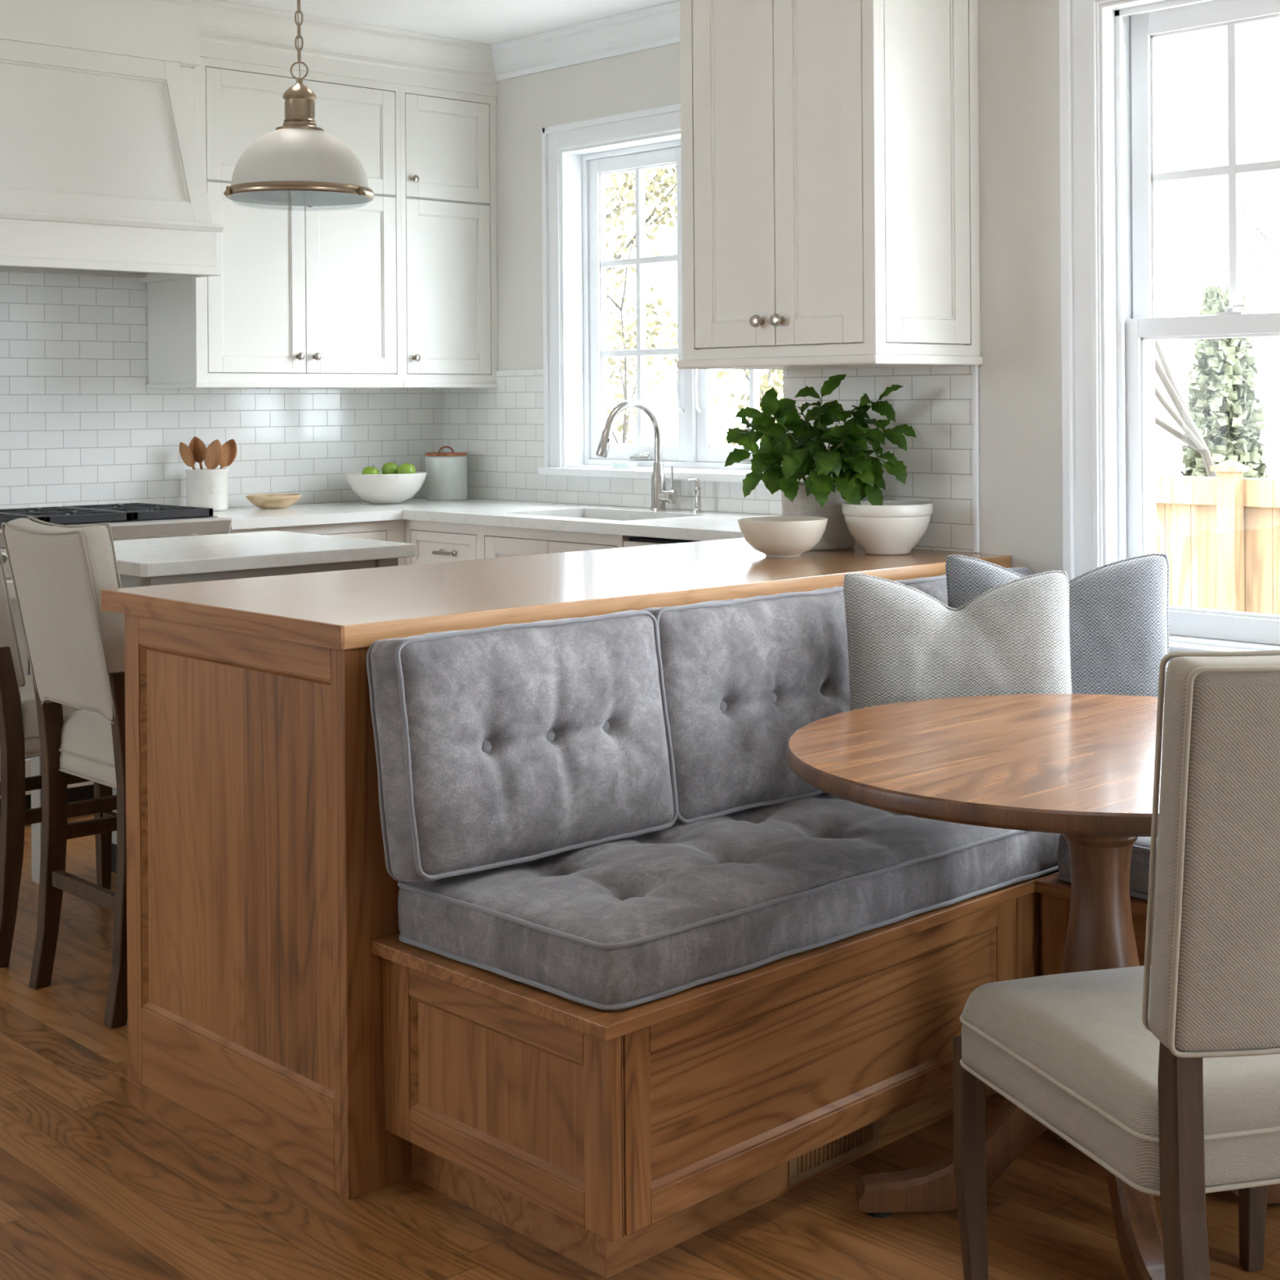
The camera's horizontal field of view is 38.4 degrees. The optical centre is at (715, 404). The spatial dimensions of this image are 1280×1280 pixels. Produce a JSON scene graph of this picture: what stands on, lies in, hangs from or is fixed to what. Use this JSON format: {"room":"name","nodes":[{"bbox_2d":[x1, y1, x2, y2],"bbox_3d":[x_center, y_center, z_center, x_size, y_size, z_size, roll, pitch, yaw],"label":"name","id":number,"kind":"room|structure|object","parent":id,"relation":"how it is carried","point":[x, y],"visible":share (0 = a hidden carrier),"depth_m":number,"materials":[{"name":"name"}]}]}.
{"room":"eat-in kitchen","nodes":[
{"label":"eat-in kitchen","id":0,"kind":"room"},
{"bbox_2d":[151,0,497,97],"bbox_3d":[-1.757,-1.298,6.332,2.558,0.184,0.086,-1,0,-44],"label":"trim","id":1,"kind":"structure","parent":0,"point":[228,31],"depth_m":6.72,"materials":[{"name":"white paint"}]},
{"bbox_2d":[227,497,425,558],"bbox_3d":[-3.547,-0.030,5.300,6.984,2.690,0.200,-1,0,-44],"label":"wall","id":2,"kind":"structure","parent":0,"point":[420,497],"depth_m":7.18,"materials":[{"name":"grey paint"}]},
{"bbox_2d":[0,0,224,283],"bbox_3d":[-2.330,-0.908,5.960,1.322,0.952,0.531,-1,0,-44],"label":"range hood","id":3,"kind":"object","parent":2,"relation":"attached to","point":[101,174],"visible":1,"depth_m":6.01,"materials":[{"name":"white paint"}]},
{"bbox_2d":[0,271,444,509],"bbox_3d":[-2.042,-0.047,6.613,2.594,0.864,0.008,-1,0,-44],"label":"backsplash","id":4,"kind":"structure","parent":2,"relation":"attached to","point":[81,424],"depth_m":6.56,"materials":[{"name":"white tile"}]},
{"bbox_2d":[146,57,403,388],"bbox_3d":[-1.613,-0.725,6.759,0.858,1.332,0.382,-1,0,-44],"label":"upper cabinet","id":5,"kind":"object","parent":2,"relation":"attached to","point":[303,296],"visible":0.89,"depth_m":6.61,"materials":[{"name":"white paint"}]},
{"bbox_2d":[376,84,497,388],"bbox_3d":[-1.142,-0.730,7.215,0.452,1.332,0.382,-1,0,-44],"label":"upper cabinet","id":6,"kind":"object","parent":2,"relation":"attached to","point":[448,138],"visible":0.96,"depth_m":7.10,"materials":[{"name":"white paint"}]},
{"bbox_2d":[217,0,678,44],"bbox_3d":[-0.521,-1.441,2.165,6.984,0.100,8.924,-1,0,-44],"label":"ceiling","id":7,"kind":"structure","parent":0,"point":[491,22],"depth_m":6.55,"materials":[{"name":"white paint"}]},
{"bbox_2d":[223,0,373,208],"bbox_3d":[-1.150,-0.967,5.043,0.413,0.849,0.402,-1,0,-44],"label":"pendant lamp","id":8,"kind":"object","parent":7,"relation":"hanging from","point":[298,162],"visible":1,"depth_m":4.94,"materials":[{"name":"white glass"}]},
{"bbox_2d":[476,42,777,515],"bbox_3d":[-0.002,-0.059,6.516,0.200,2.690,2.990,-1,0,-44],"label":"wall","id":9,"kind":"structure","parent":0,"point":[649,78],"depth_m":7.09,"materials":[{"name":"grey paint"}]},
{"bbox_2d":[496,369,543,372],"bbox_3d":[-0.753,-0.130,7.137,0.012,0.006,0.322,-1,0,-44],"label":"trim","id":10,"kind":"structure","parent":9,"relation":"attached to","point":[515,371],"depth_m":7.14,"materials":[{"name":"white paint"}]},
{"bbox_2d":[491,0,679,80],"bbox_3d":[-0.021,-1.341,6.318,0.086,0.122,2.525,-1,0,-44],"label":"trim","id":11,"kind":"structure","parent":9,"relation":"attached to","point":[656,26],"depth_m":6.77,"materials":[{"name":"white paint"}]},
{"bbox_2d":[443,371,782,515],"bbox_3d":[-0.108,0.120,6.476,0.008,0.502,2.880,-1,0,-44],"label":"backsplash","id":12,"kind":"structure","parent":9,"relation":"attached to","point":[500,429],"depth_m":7.13,"materials":[{"name":"white tile"}]},
{"bbox_2d":[537,102,781,484],"bbox_3d":[-0.111,-0.396,6.579,0.235,1.326,1.404,-1,0,-44],"label":"window","id":13,"kind":"structure","parent":9,"relation":"in","point":[577,157],"depth_m":6.95,"materials":[{"name":"white paint"}]},
{"bbox_2d":[612,461,637,466],"bbox_3d":[-0.336,0.224,6.762,0.055,0.029,0.099,-1,0,-44],"label":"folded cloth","id":14,"kind":"object","parent":13,"relation":"on","point":[616,464],"visible":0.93,"depth_m":6.74,"materials":[{"name":"white fabric"}]},
{"bbox_2d":[0,813,1279,1279],"bbox_3d":[-0.501,1.349,2.171,6.984,0.100,8.924,-1,0,-44],"label":"floor","id":15,"kind":"structure","parent":0,"point":[104,1175],"depth_m":2.95,"materials":[{"name":"brown wood"}]},
{"bbox_2d":[0,549,116,967],"bbox_3d":[-1.663,0.776,4.519,0.536,1.054,0.426,-1,0,-44],"label":"bar stool","id":16,"kind":"object","parent":15,"relation":"on","point":[20,740],"visible":0.27,"depth_m":4.27,"materials":[{"name":"wood"}]},
{"bbox_2d":[1,515,127,1028],"bbox_3d":[-1.258,0.774,4.108,0.536,1.054,0.426,-1,0,-44],"label":"bar stool","id":17,"kind":"object","parent":15,"relation":"on","point":[76,647],"visible":0.59,"depth_m":3.95,"materials":[{"name":"beige fabric"}]},
{"bbox_2d":[0,502,232,818],"bbox_3d":[-2.252,0.828,5.898,1.225,0.953,0.716,-1,0,-44],"label":"range","id":18,"kind":"object","parent":15,"relation":"on","point":[128,521],"visible":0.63,"depth_m":5.91,"materials":[{"name":"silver metal"}]},
{"bbox_2d":[30,530,415,884],"bbox_3d":[-1.360,0.842,5.011,0.816,0.915,0.765,-1,0,-44],"label":"kitchen island","id":19,"kind":"object","parent":15,"relation":"on","point":[151,562],"visible":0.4,"depth_m":4.87,"materials":[{"name":"white stone"}]},
{"bbox_2d":[227,519,405,565],"bbox_3d":[-1.577,0.858,6.602,0.714,0.879,0.642,-1,0,-44],"label":"base cabinet","id":20,"kind":"object","parent":15,"relation":"on","point":[393,531],"visible":0.06,"depth_m":6.51,"materials":[{"name":"white paint"}]},
{"bbox_2d":[213,497,782,541],"bbox_3d":[-0.585,0.394,6.013,1.324,0.034,2.879,-1,0,-44],"label":"countertop","id":21,"kind":"structure","parent":20,"relation":"on","point":[679,524],"depth_m":6.36,"materials":[{"name":"white stone"}]},
{"bbox_2d":[185,467,228,511],"bbox_3d":[-1.839,0.308,6.634,0.150,0.151,0.150,-1,0,-44],"label":"utensil crock","id":22,"kind":"object","parent":21,"relation":"on","point":[206,487],"visible":0.91,"depth_m":6.57,"materials":[{"name":"white ceramic"}]},
{"bbox_2d":[179,442,195,469],"bbox_3d":[-1.879,0.251,6.632,0.126,0.229,0.026,0,0,7],"label":"wooden spoon","id":23,"kind":"object","parent":22,"relation":"in","point":[187,455],"visible":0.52,"depth_m":6.64,"materials":[{"name":"brown wood"}]},
{"bbox_2d":[188,436,206,469],"bbox_3d":[-1.874,0.240,6.666,0.080,0.247,0.016,0,0,6],"label":"wooden spoon","id":24,"kind":"object","parent":22,"relation":"in","point":[197,446],"visible":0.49,"depth_m":6.66,"materials":[{"name":"brown wood"}]},
{"bbox_2d":[204,439,222,469],"bbox_3d":[-1.819,0.245,6.609,0.092,0.237,0.009,0,0,7],"label":"wooden spoon","id":25,"kind":"object","parent":22,"relation":"in","point":[213,455],"visible":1,"depth_m":6.60,"materials":[{"name":"brown wood"}]},
{"bbox_2d":[219,439,236,469],"bbox_3d":[-1.795,0.245,6.653,0.116,0.238,0.028,0,0,0],"label":"wooden spoon","id":26,"kind":"object","parent":22,"relation":"in","point":[229,447],"visible":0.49,"depth_m":6.66,"materials":[{"name":"brown wood"}]},
{"bbox_2d":[245,493,301,508],"bbox_3d":[-1.627,0.358,6.763,0.202,0.048,0.202,-1,0,-44],"label":"wooden bowl","id":27,"kind":"object","parent":21,"relation":"on","point":[260,500],"visible":1,"depth_m":6.70,"materials":[{"name":"brown wood"}]},
{"bbox_2d":[344,471,426,503],"bbox_3d":[-1.264,0.321,7.032,0.314,0.117,0.314,-1,0,-44],"label":"fruit bowl","id":28,"kind":"object","parent":21,"relation":"on","point":[380,488],"visible":0.96,"depth_m":6.92,"materials":[{"name":"white ceramic"}]},
{"bbox_2d":[361,464,379,474],"bbox_3d":[-1.318,0.266,7.013,0.068,0.071,0.069,0,0,0],"label":"apple","id":29,"kind":"object","parent":28,"relation":"in","point":[366,470],"visible":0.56,"depth_m":6.99,"materials":[{"name":"green food"}]},
{"bbox_2d":[381,461,398,474],"bbox_3d":[-1.252,0.255,7.063,0.069,0.071,0.068,0,0,-15],"label":"apple","id":30,"kind":"object","parent":28,"relation":"in","point":[388,468],"visible":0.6,"depth_m":7.04,"materials":[{"name":"green food"}]},
{"bbox_2d":[397,462,416,474],"bbox_3d":[-1.182,0.259,7.021,0.068,0.071,0.070,0,0,21],"label":"apple","id":31,"kind":"object","parent":28,"relation":"in","point":[406,468],"visible":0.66,"depth_m":7.00,"materials":[{"name":"green food"}]},
{"bbox_2d":[425,445,467,500],"bbox_3d":[-1.066,0.271,7.259,0.166,0.212,0.166,-1,0,-44],"label":"canister","id":32,"kind":"object","parent":21,"relation":"on","point":[446,479],"visible":1,"depth_m":7.19,"materials":[{"name":"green ceramic"}]},
{"bbox_2d":[595,399,678,511],"bbox_3d":[-0.273,0.178,6.363,0.287,0.391,0.109,-1,0,-38],"label":"faucet","id":33,"kind":"object","parent":21,"relation":"on","point":[660,495],"visible":1,"depth_m":6.42,"materials":[{"name":"silver metal"}]},
{"bbox_2d":[687,478,704,512],"bbox_3d":[-0.070,0.313,6.302,0.067,0.119,0.044,-1,0,-44],"label":"soap dispenser","id":34,"kind":"object","parent":21,"relation":"on","point":[697,489],"visible":1,"depth_m":6.30,"materials":[{"name":"silver metal"}]},
{"bbox_2d":[404,519,480,564],"bbox_3d":[-0.758,0.852,6.683,0.642,0.879,0.450,-1,0,-44],"label":"base cabinet","id":35,"kind":"object","parent":15,"relation":"on","point":[434,541],"visible":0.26,"depth_m":6.49,"materials":[{"name":"white paint"}]},
{"bbox_2d":[101,537,1011,1199],"bbox_3d":[-0.258,0.825,3.913,1.798,0.938,0.855,-1,0,-44],"label":"peninsula","id":36,"kind":"object","parent":15,"relation":"on","point":[260,887],"depth_m":3.27,"materials":[{"name":"brown wood"}]},
{"bbox_2d":[104,537,1011,649],"bbox_3d":[-0.259,0.375,3.915,1.792,0.040,0.855,-1,0,-44],"label":"countertop","id":37,"kind":"structure","parent":36,"relation":"on","point":[371,605],"depth_m":3.65,"materials":[{"name":"brown wood"}]},
{"bbox_2d":[737,515,827,557],"bbox_3d":[0.155,0.308,4.251,0.209,0.087,0.209,-1,0,-44],"label":"bowl","id":38,"kind":"object","parent":36,"relation":"on","point":[774,536],"visible":1,"depth_m":4.18,"materials":[{"name":"beige ceramic"}]},
{"bbox_2d":[724,374,915,550],"bbox_3d":[0.220,0.139,4.389,0.434,0.423,0.357,0,0,-12],"label":"potted plant","id":39,"kind":"object","parent":36,"relation":"on","point":[855,476],"visible":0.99,"depth_m":4.34,"materials":[{"name":"green plant"}]},
{"bbox_2d":[842,500,933,555],"bbox_3d":[0.403,0.290,4.305,0.212,0.118,0.212,-1,0,-44],"label":"mixing bowl","id":40,"kind":"object","parent":36,"relation":"on","point":[893,527],"visible":0.97,"depth_m":4.23,"materials":[{"name":"white ceramic"}]},
{"bbox_2d":[480,524,641,559],"bbox_3d":[-0.341,0.850,6.257,0.635,0.879,0.742,-1,0,-44],"label":"base cabinet","id":41,"kind":"object","parent":15,"relation":"on","point":[495,541],"visible":0.16,"depth_m":6.10,"materials":[{"name":"white paint"}]},
{"bbox_2d":[623,536,699,547],"bbox_3d":[0.137,0.853,5.784,0.608,0.868,0.598,-1,0,-44],"label":"dishwasher","id":42,"kind":"object","parent":15,"relation":"on","point":[633,541],"visible":0.1,"depth_m":5.73,"materials":[{"name":"black metal"}]},
{"bbox_2d":[371,870,1059,1278],"bbox_3d":[0.264,1.084,3.418,1.740,0.414,0.593,-1,0,-44],"label":"bench","id":43,"kind":"object","parent":15,"relation":"on","point":[609,1140],"visible":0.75,"depth_m":2.87,"materials":[{"name":"brown wood"}]},
{"bbox_2d":[397,792,1060,1010],"bbox_3d":[0.254,0.810,3.425,1.694,0.132,0.548,-1,0,-45],"label":"seat cushion","id":44,"kind":"object","parent":43,"relation":"on","point":[623,923],"visible":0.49,"depth_m":2.96,"materials":[{"name":"grey fabric"}]},
{"bbox_2d":[366,609,678,882],"bbox_3d":[-0.314,0.569,3.127,0.567,0.399,0.165,-1,0,-44],"label":"cushion","id":45,"kind":"object","parent":44,"relation":"on","point":[502,745],"visible":1,"depth_m":3.03,"materials":[{"name":"grey fabric"}]},
{"bbox_2d":[639,586,849,824],"bbox_3d":[0.084,0.567,3.515,0.569,0.402,0.166,-1,0,-44],"label":"cushion","id":46,"kind":"object","parent":44,"relation":"on","point":[742,676],"visible":0.7,"depth_m":3.41,"materials":[{"name":"grey fabric"}]},
{"bbox_2d":[843,570,1071,711],"bbox_3d":[0.473,0.537,3.534,0.443,0.418,0.188,0,0,-4],"label":"throw pillow","id":47,"kind":"object","parent":44,"relation":"on","point":[904,644],"visible":0.57,"depth_m":3.50,"materials":[{"name":"beige fabric"}]},
{"bbox_2d":[893,567,1032,605],"bbox_3d":[0.494,0.562,3.913,0.598,0.400,0.167,-1,0,-44],"label":"cushion","id":48,"kind":"object","parent":44,"relation":"on","point":[935,587],"visible":0.06,"depth_m":3.85,"materials":[{"name":"grey fabric"}]},
{"bbox_2d":[945,553,1169,697],"bbox_3d":[0.706,0.525,3.766,0.459,0.430,0.172,0,0,1],"label":"throw pillow","id":49,"kind":"object","parent":44,"relation":"on","point":[1119,610],"visible":0.45,"depth_m":3.72,"materials":[{"name":"grey fabric"}]},
{"bbox_2d":[787,1120,879,1186],"bbox_3d":[0.201,1.243,3.096,0.006,0.078,0.236,0,0,44],"label":"floor vent","id":50,"kind":"object","parent":43,"relation":"attached to","point":[794,1176],"visible":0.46,"depth_m":3.09,"materials":[{"name":"brown wood"}]},
{"bbox_2d":[786,693,1279,1279],"bbox_3d":[0.618,0.917,2.944,1.006,0.745,1.006,-1,0,-44],"label":"round table","id":51,"kind":"object","parent":15,"relation":"on","point":[1080,767],"visible":0.68,"depth_m":2.90,"materials":[{"name":"brown wood"}]},
{"bbox_2d":[1035,873,1154,976],"bbox_3d":[1.629,1.075,2.778,0.670,0.414,2.330,-1,0,-44],"label":"bench","id":52,"kind":"object","parent":15,"relation":"on","point":[1055,893],"visible":0.16,"depth_m":3.35,"materials":[{"name":"brown wood"}]},
{"bbox_2d":[1057,833,1071,882],"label":"seat cushion","id":53,"kind":"object","parent":52,"relation":"on","point":[1063,855],"depth_m":3.35,"materials":[{"name":"grey fabric"}]},
{"bbox_2d":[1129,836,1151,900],"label":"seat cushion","id":54,"kind":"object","parent":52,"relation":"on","point":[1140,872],"depth_m":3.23,"materials":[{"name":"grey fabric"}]},
{"bbox_2d":[952,649,1279,1279],"bbox_3d":[0.659,0.787,2.394,0.504,1.007,0.640,0,0,-15],"label":"dining chair","id":55,"kind":"object","parent":15,"relation":"on","point":[1164,1073],"visible":1,"depth_m":2.12,"materials":[{"name":"beige fabric"}]},
{"bbox_2d":[977,0,1155,574],"bbox_3d":[2.229,-0.067,2.776,0.200,2.690,5.684,-1,0,-44],"label":"wall","id":56,"kind":"structure","parent":0,"point":[1020,393],"depth_m":4.21,"materials":[{"name":"grey paint"}]},
{"bbox_2d":[676,0,982,369],"bbox_3d":[0.252,-0.745,4.373,0.404,1.311,0.644,-1,0,-44],"label":"upper cabinet","id":57,"kind":"object","parent":56,"relation":"attached to","point":[830,179],"visible":1,"depth_m":4.21,"materials":[{"name":"white paint"}]},
{"bbox_2d":[782,365,973,552],"bbox_3d":[0.392,0.126,4.522,0.008,0.446,0.614,-1,0,-44],"label":"backsplash","id":58,"kind":"structure","parent":56,"relation":"attached to","point":[936,402],"depth_m":4.40,"materials":[{"name":"white tile"}]},
{"bbox_2d":[972,364,979,552],"bbox_3d":[0.610,0.125,4.297,0.010,0.446,0.013,-1,0,-44],"label":"trim","id":59,"kind":"structure","parent":56,"relation":"attached to","point":[975,367],"depth_m":4.29,"materials":[{"name":"white paint"}]},
{"bbox_2d":[1058,0,1279,662],"bbox_3d":[1.222,-0.160,3.767,0.235,1.636,1.122,-1,0,-44],"label":"window","id":60,"kind":"structure","parent":56,"relation":"in","point":[1110,178],"depth_m":4.06,"materials":[{"name":"white paint"}]},
{"bbox_2d":[1154,91,1279,478],"bbox_3d":[7.184,-0.592,18.804,4.300,5.600,9.600,-1,0,-44],"label":"sky","id":61,"kind":"structure","parent":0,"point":[1193,223],"depth_m":18.71,"materials":[{"name":"white"}]},
{"label":"outside","id":62,"kind":"structure","parent":0,"visible":0},
{"bbox_3d":[-3.463,2.368,3.595,80.000,0.100,70.000,-1,0,-44],"label":"yard","id":63,"kind":"structure","parent":62,"visible":0},
{"bbox_2d":[604,164,677,444],"bbox_3d":[-0.815,-0.501,14.275,2.069,5.559,2.347,0,0,-2],"label":"tree","id":64,"kind":"object","parent":63,"relation":"on","point":[659,198],"visible":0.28,"depth_m":14.37,"materials":[{"name":"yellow plant"}]},
{"bbox_2d":[660,315,782,445],"bbox_3d":[0.872,0.214,13.424,1.862,4.127,4.400,0,0,18],"label":"tree","id":65,"kind":"object","parent":63,"relation":"on","point":[765,386],"visible":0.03,"depth_m":12.55,"materials":[{"name":"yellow plant"}]},
{"bbox_2d":[1154,34,1216,476],"bbox_3d":[1.460,-0.465,10.837,2.908,5.472,2.805,-1,0,-44],"label":"bare tree","id":66,"kind":"object","parent":63,"relation":"on","point":[1194,440],"visible":0.03,"depth_m":10.50,"materials":[{"name":"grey plant"}]},
{"bbox_2d":[1155,460,1279,614],"bbox_3d":[-0.522,1.275,11.406,0.210,2.010,15.117,-1,0,-44],"label":"wooden fence","id":67,"kind":"object","parent":63,"relation":"on","point":[1219,535],"visible":0.06,"depth_m":8.39,"materials":[{"name":"brown wood"}]},
{"bbox_2d":[1179,284,1270,478],"bbox_3d":[3.565,0.705,12.852,0.698,3.083,0.698,-1,0,-44],"label":"tree","id":68,"kind":"object","parent":63,"relation":"on","point":[1223,406],"visible":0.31,"depth_m":12.70,"materials":[{"name":"green plant"}]},
{"bbox_2d":[1196,113,1279,312],"bbox_3d":[3.845,-0.181,9.822,2.588,4.882,1.688,-1,0,-44],"label":"bare tree","id":69,"kind":"object","parent":63,"relation":"on","point":[1256,227],"visible":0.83,"depth_m":9.62,"materials":[{"name":"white plant"}]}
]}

